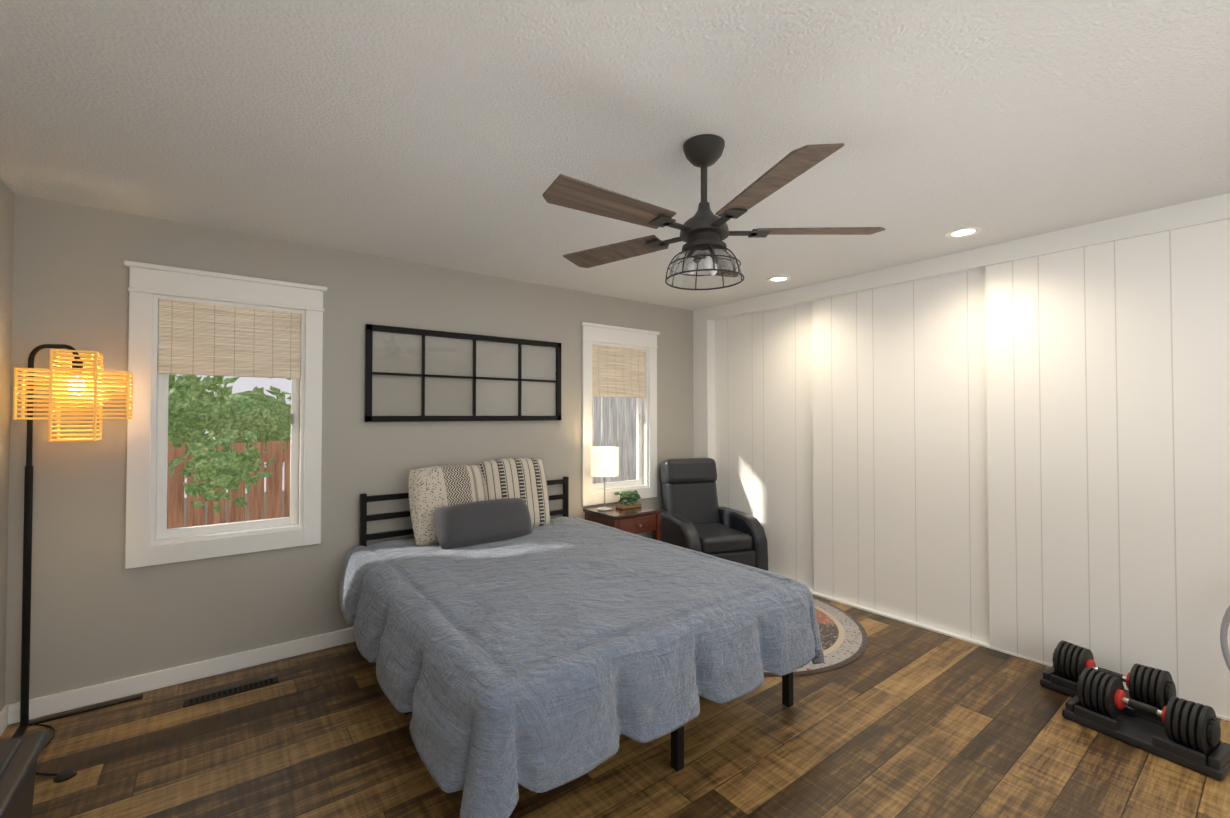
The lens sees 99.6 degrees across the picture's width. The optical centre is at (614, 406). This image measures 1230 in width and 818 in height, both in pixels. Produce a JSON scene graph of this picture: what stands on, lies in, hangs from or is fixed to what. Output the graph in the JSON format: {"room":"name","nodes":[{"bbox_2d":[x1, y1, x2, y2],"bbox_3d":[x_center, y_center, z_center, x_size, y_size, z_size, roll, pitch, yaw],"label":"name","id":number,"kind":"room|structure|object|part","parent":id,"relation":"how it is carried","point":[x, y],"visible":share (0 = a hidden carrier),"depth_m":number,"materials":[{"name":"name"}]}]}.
{"room":"bedroom","nodes":[
{"label":"bedroom","id":0,"kind":"room"},
{"bbox_2d":[0,178,14,710],"bbox_3d":[-0.981,0.192,-0.100,0.150,2.440,6.150,1,-1,-37],"label":"wall","id":1,"kind":"structure","parent":0,"point":[7,194],"depth_m":2.34,"materials":[{"name":"grey paint"}]},
{"bbox_2d":[0,706,8,736],"bbox_3d":[-0.956,1.368,-0.015,0.016,0.090,5.984,1,-1,-37],"label":"baseboard","id":2,"kind":"structure","parent":1,"relation":"attached to","point":[4,716],"depth_m":2.32,"materials":[{"name":"white"}]},
{"bbox_2d":[5,194,692,704],"bbox_3d":[-0.994,0.256,3.851,4.920,2.440,0.150,1,-1,-37],"label":"wall","id":3,"kind":"structure","parent":0,"point":[99,614],"depth_m":2.99,"materials":[{"name":"grey paint"}]},
{"bbox_2d":[5,627,354,724],"bbox_3d":[-1.003,1.429,3.720,4.470,0.090,0.016,1,-1,-37],"label":"baseboard","id":4,"kind":"structure","parent":3,"relation":"attached to","point":[43,706],"depth_m":2.72,"materials":[{"name":"white wood"}]},
{"bbox_2d":[124,260,326,568],"bbox_3d":[-2.160,0.046,2.940,0.903,1.550,0.190,1,-1,-37],"label":"window","id":5,"kind":"structure","parent":3,"relation":"in","point":[187,334],"depth_m":2.86,"materials":[{"name":"white wood"}]},
{"bbox_3d":[-2.175,0.071,2.960,0.573,1.190,0.004,1,-1,-37],"label":"glass","id":6,"kind":"part","parent":5,"relation":"part of","materials":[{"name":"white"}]},
{"bbox_2d":[158,299,300,378],"bbox_3d":[-2.145,-0.365,2.927,0.639,0.392,0.040,1,-1,-37],"label":"shade","id":7,"kind":"object","parent":5,"relation":"attached to","point":[205,337],"depth_m":2.90,"materials":[{"name":"brown wood"}]},
{"bbox_2d":[365,324,561,421],"bbox_3d":[-1.009,-0.206,3.729,1.440,0.620,0.030,1,-1,-37],"label":"framed art","id":8,"kind":"object","parent":3,"relation":"attached to","point":[369,341],"visible":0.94,"depth_m":3.64,"materials":[{"name":"black metal"}]},
{"bbox_2d":[580,322,659,505],"bbox_3d":[0.016,0.068,4.599,0.860,1.520,0.190,1,-1,-37],"label":"window","id":9,"kind":"structure","parent":3,"relation":"in","point":[626,367],"depth_m":4.59,"materials":[{"name":"white wood"}]},
{"bbox_3d":[0.001,0.093,4.618,0.530,1.160,0.004,1,-1,-37],"label":"glass","id":10,"kind":"part","parent":9,"relation":"part of","materials":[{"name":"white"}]},
{"bbox_2d":[592,344,645,397],"bbox_3d":[0.031,-0.303,4.585,0.596,0.442,0.040,1,-1,-37],"label":"shade","id":11,"kind":"object","parent":9,"relation":"attached to","point":[619,370],"depth_m":4.57,"materials":[{"name":"beige wicker"}]},
{"bbox_2d":[0,595,1229,817],"bbox_3d":[0.870,1.461,1.385,4.920,0.050,6.300,1,-1,-37],"label":"floor","id":12,"kind":"structure","parent":0,"point":[898,719],"depth_m":2.15,"materials":[{"name":"brown wood"}]},
{"bbox_2d":[0,731,47,817],"bbox_3d":[-1.673,1.184,1.237,0.360,0.500,0.470,1,-1,-37],"label":"storage bin","id":13,"kind":"object","parent":12,"relation":"on","point":[18,759],"visible":1,"depth_m":1.39,"materials":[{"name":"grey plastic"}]},
{"bbox_2d":[11,344,142,782],"bbox_3d":[-2.347,0.580,2.251,0.415,1.740,0.637,1,-1,-37],"label":"floor lamp","id":14,"kind":"object","parent":12,"relation":"on","point":[79,378],"visible":0.94,"depth_m":2.36,"materials":[{"name":"beige wicker"}]},
{"bbox_2d":[183,677,278,707],"bbox_3d":[-1.952,1.454,2.655,0.390,0.006,0.070,1,-1,-37],"label":"floor vent","id":15,"kind":"object","parent":12,"relation":"in","point":[223,693],"visible":1,"depth_m":2.64,"materials":[{"name":"grey metal"}]},
{"bbox_2d":[339,458,823,817],"bbox_3d":[-0.324,0.908,2.813,1.848,1.102,2.236,1,-1,-37],"label":"bed","id":16,"kind":"object","parent":12,"relation":"on","point":[509,635],"visible":1,"depth_m":2.10,"materials":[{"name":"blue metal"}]},
{"bbox_2d":[408,465,487,545],"bbox_3d":[-1.063,0.623,3.358,0.520,0.500,0.174,1,-19,-41],"label":"pillow","id":17,"kind":"object","parent":16,"relation":"on","point":[430,488],"depth_m":3.26,"materials":[{"name":"beige fabric"}]},
{"bbox_2d":[480,458,549,526],"bbox_3d":[-0.701,0.618,3.659,0.500,0.520,0.174,1,-19,-32],"label":"pillow","id":18,"kind":"object","parent":16,"relation":"on","point":[525,478],"depth_m":3.62,"materials":[{"name":"beige fabric"}]},
{"bbox_2d":[583,504,662,540],"bbox_3d":[0.067,1.157,4.217,0.500,0.650,0.441,1,-1,-37],"label":"nightstand","id":19,"kind":"object","parent":12,"relation":"on","point":[642,519],"visible":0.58,"depth_m":4.11,"materials":[{"name":"brown wood"}]},
{"bbox_2d":[591,447,617,510],"bbox_3d":[-0.084,0.581,4.194,0.224,0.500,0.224,1,-1,-37],"label":"table lamp","id":20,"kind":"object","parent":19,"relation":"on","point":[604,462],"visible":1,"depth_m":4.10,"materials":[{"name":"white fabric"}]},
{"bbox_2d":[614,490,640,508],"bbox_3d":[0.107,0.763,4.287,0.241,0.137,0.132,1,-1,-37],"label":"plant","id":21,"kind":"object","parent":19,"relation":"on","point":[630,498],"visible":1,"depth_m":4.25,"materials":[{"name":"green plant"}]},
{"bbox_2d":[652,458,767,570],"bbox_3d":[0.770,0.978,4.476,0.720,1.016,0.858,0,-1,-18],"label":"recliner","id":22,"kind":"object","parent":12,"relation":"on","point":[695,516],"visible":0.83,"depth_m":4.49,"materials":[{"name":"grey leather"}]},
{"bbox_2d":[763,597,867,675],"bbox_3d":[0.875,1.468,3.590,1.570,0.008,1.570,1,-1,-37],"label":"rug","id":23,"kind":"object","parent":12,"relation":"on","point":[844,637],"visible":0.19,"depth_m":3.25,"materials":[{"name":"fabric"}]},
{"bbox_2d":[1040,640,1175,726],"bbox_3d":[2.441,1.341,2.560,0.235,0.229,0.500,1,-1,-31],"label":"dumbbell","id":24,"kind":"object","parent":12,"relation":"on","point":[1153,687],"visible":0.65,"depth_m":2.54,"materials":[{"name":"grey"}]},
{"bbox_2d":[1062,667,1229,780],"bbox_3d":[2.309,1.336,2.271,0.235,0.229,0.500,1,-1,-29],"label":"dumbbell","id":25,"kind":"object","parent":12,"relation":"on","point":[1188,735],"visible":1,"depth_m":2.19,"materials":[{"name":"grey metal"}]},
{"bbox_2d":[1220,605,1229,671],"bbox_3d":[2.999,1.035,2.009,0.113,0.821,0.862,1,-1,-37],"label":"hoop","id":26,"kind":"object","parent":12,"relation":"on","point":[1224,635],"visible":1,"depth_m":2.33,"materials":[{"name":"grey"}]},
{"bbox_2d":[0,0,1229,310],"bbox_3d":[0.870,-1.029,1.426,4.920,0.050,6.300,1,-1,-37],"label":"ceiling","id":27,"kind":"structure","parent":0,"point":[456,134],"depth_m":1.81,"materials":[{"name":"white paint"}]},
{"bbox_2d":[542,134,884,289],"bbox_3d":[0.301,-0.735,1.945,1.234,0.519,1.291,1,-1,-37],"label":"ceiling fan","id":28,"kind":"object","parent":27,"relation":"hanging from","point":[705,232],"visible":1,"depth_m":1.88,"materials":[{"name":"brown wood"}]},
{"bbox_3d":[0.338,-0.532,1.968,0.274,0.108,0.274,1,-1,-37],"label":"glass","id":29,"kind":"part","parent":28,"relation":"part of","materials":[{"name":"black"}]},
{"bbox_2d":[767,276,790,281],"bbox_3d":[1.235,-0.960,3.916,0.170,0.005,0.170,1,-1,-37],"label":"recessed light","id":30,"kind":"object","parent":27,"relation":"in","point":[779,279],"visible":0.98,"depth_m":3.92,"materials":[{"name":"white plastic"}]},
{"bbox_2d":[945,227,981,237],"bbox_3d":[1.956,-0.976,2.920,0.170,0.005,0.170,1,-1,-37],"label":"recessed light","id":31,"kind":"object","parent":27,"relation":"in","point":[964,232],"visible":0.98,"depth_m":2.92,"materials":[{"name":"white plastic"}]},
{"bbox_2d":[693,193,1229,720],"bbox_3d":[2.707,0.239,2.806,0.300,2.440,6.000,1,-1,-37],"label":"wall","id":32,"kind":"structure","parent":0,"point":[1019,447],"depth_m":3.07,"materials":[{"name":"white paint"}]},
{"label":"outside","id":33,"kind":"structure","parent":0,"visible":0},
{"bbox_2d":[167,374,635,528],"bbox_3d":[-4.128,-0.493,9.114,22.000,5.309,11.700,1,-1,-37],"label":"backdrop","id":34,"kind":"structure","parent":33,"point":[252,440],"depth_m":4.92,"materials":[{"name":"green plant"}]}
]}

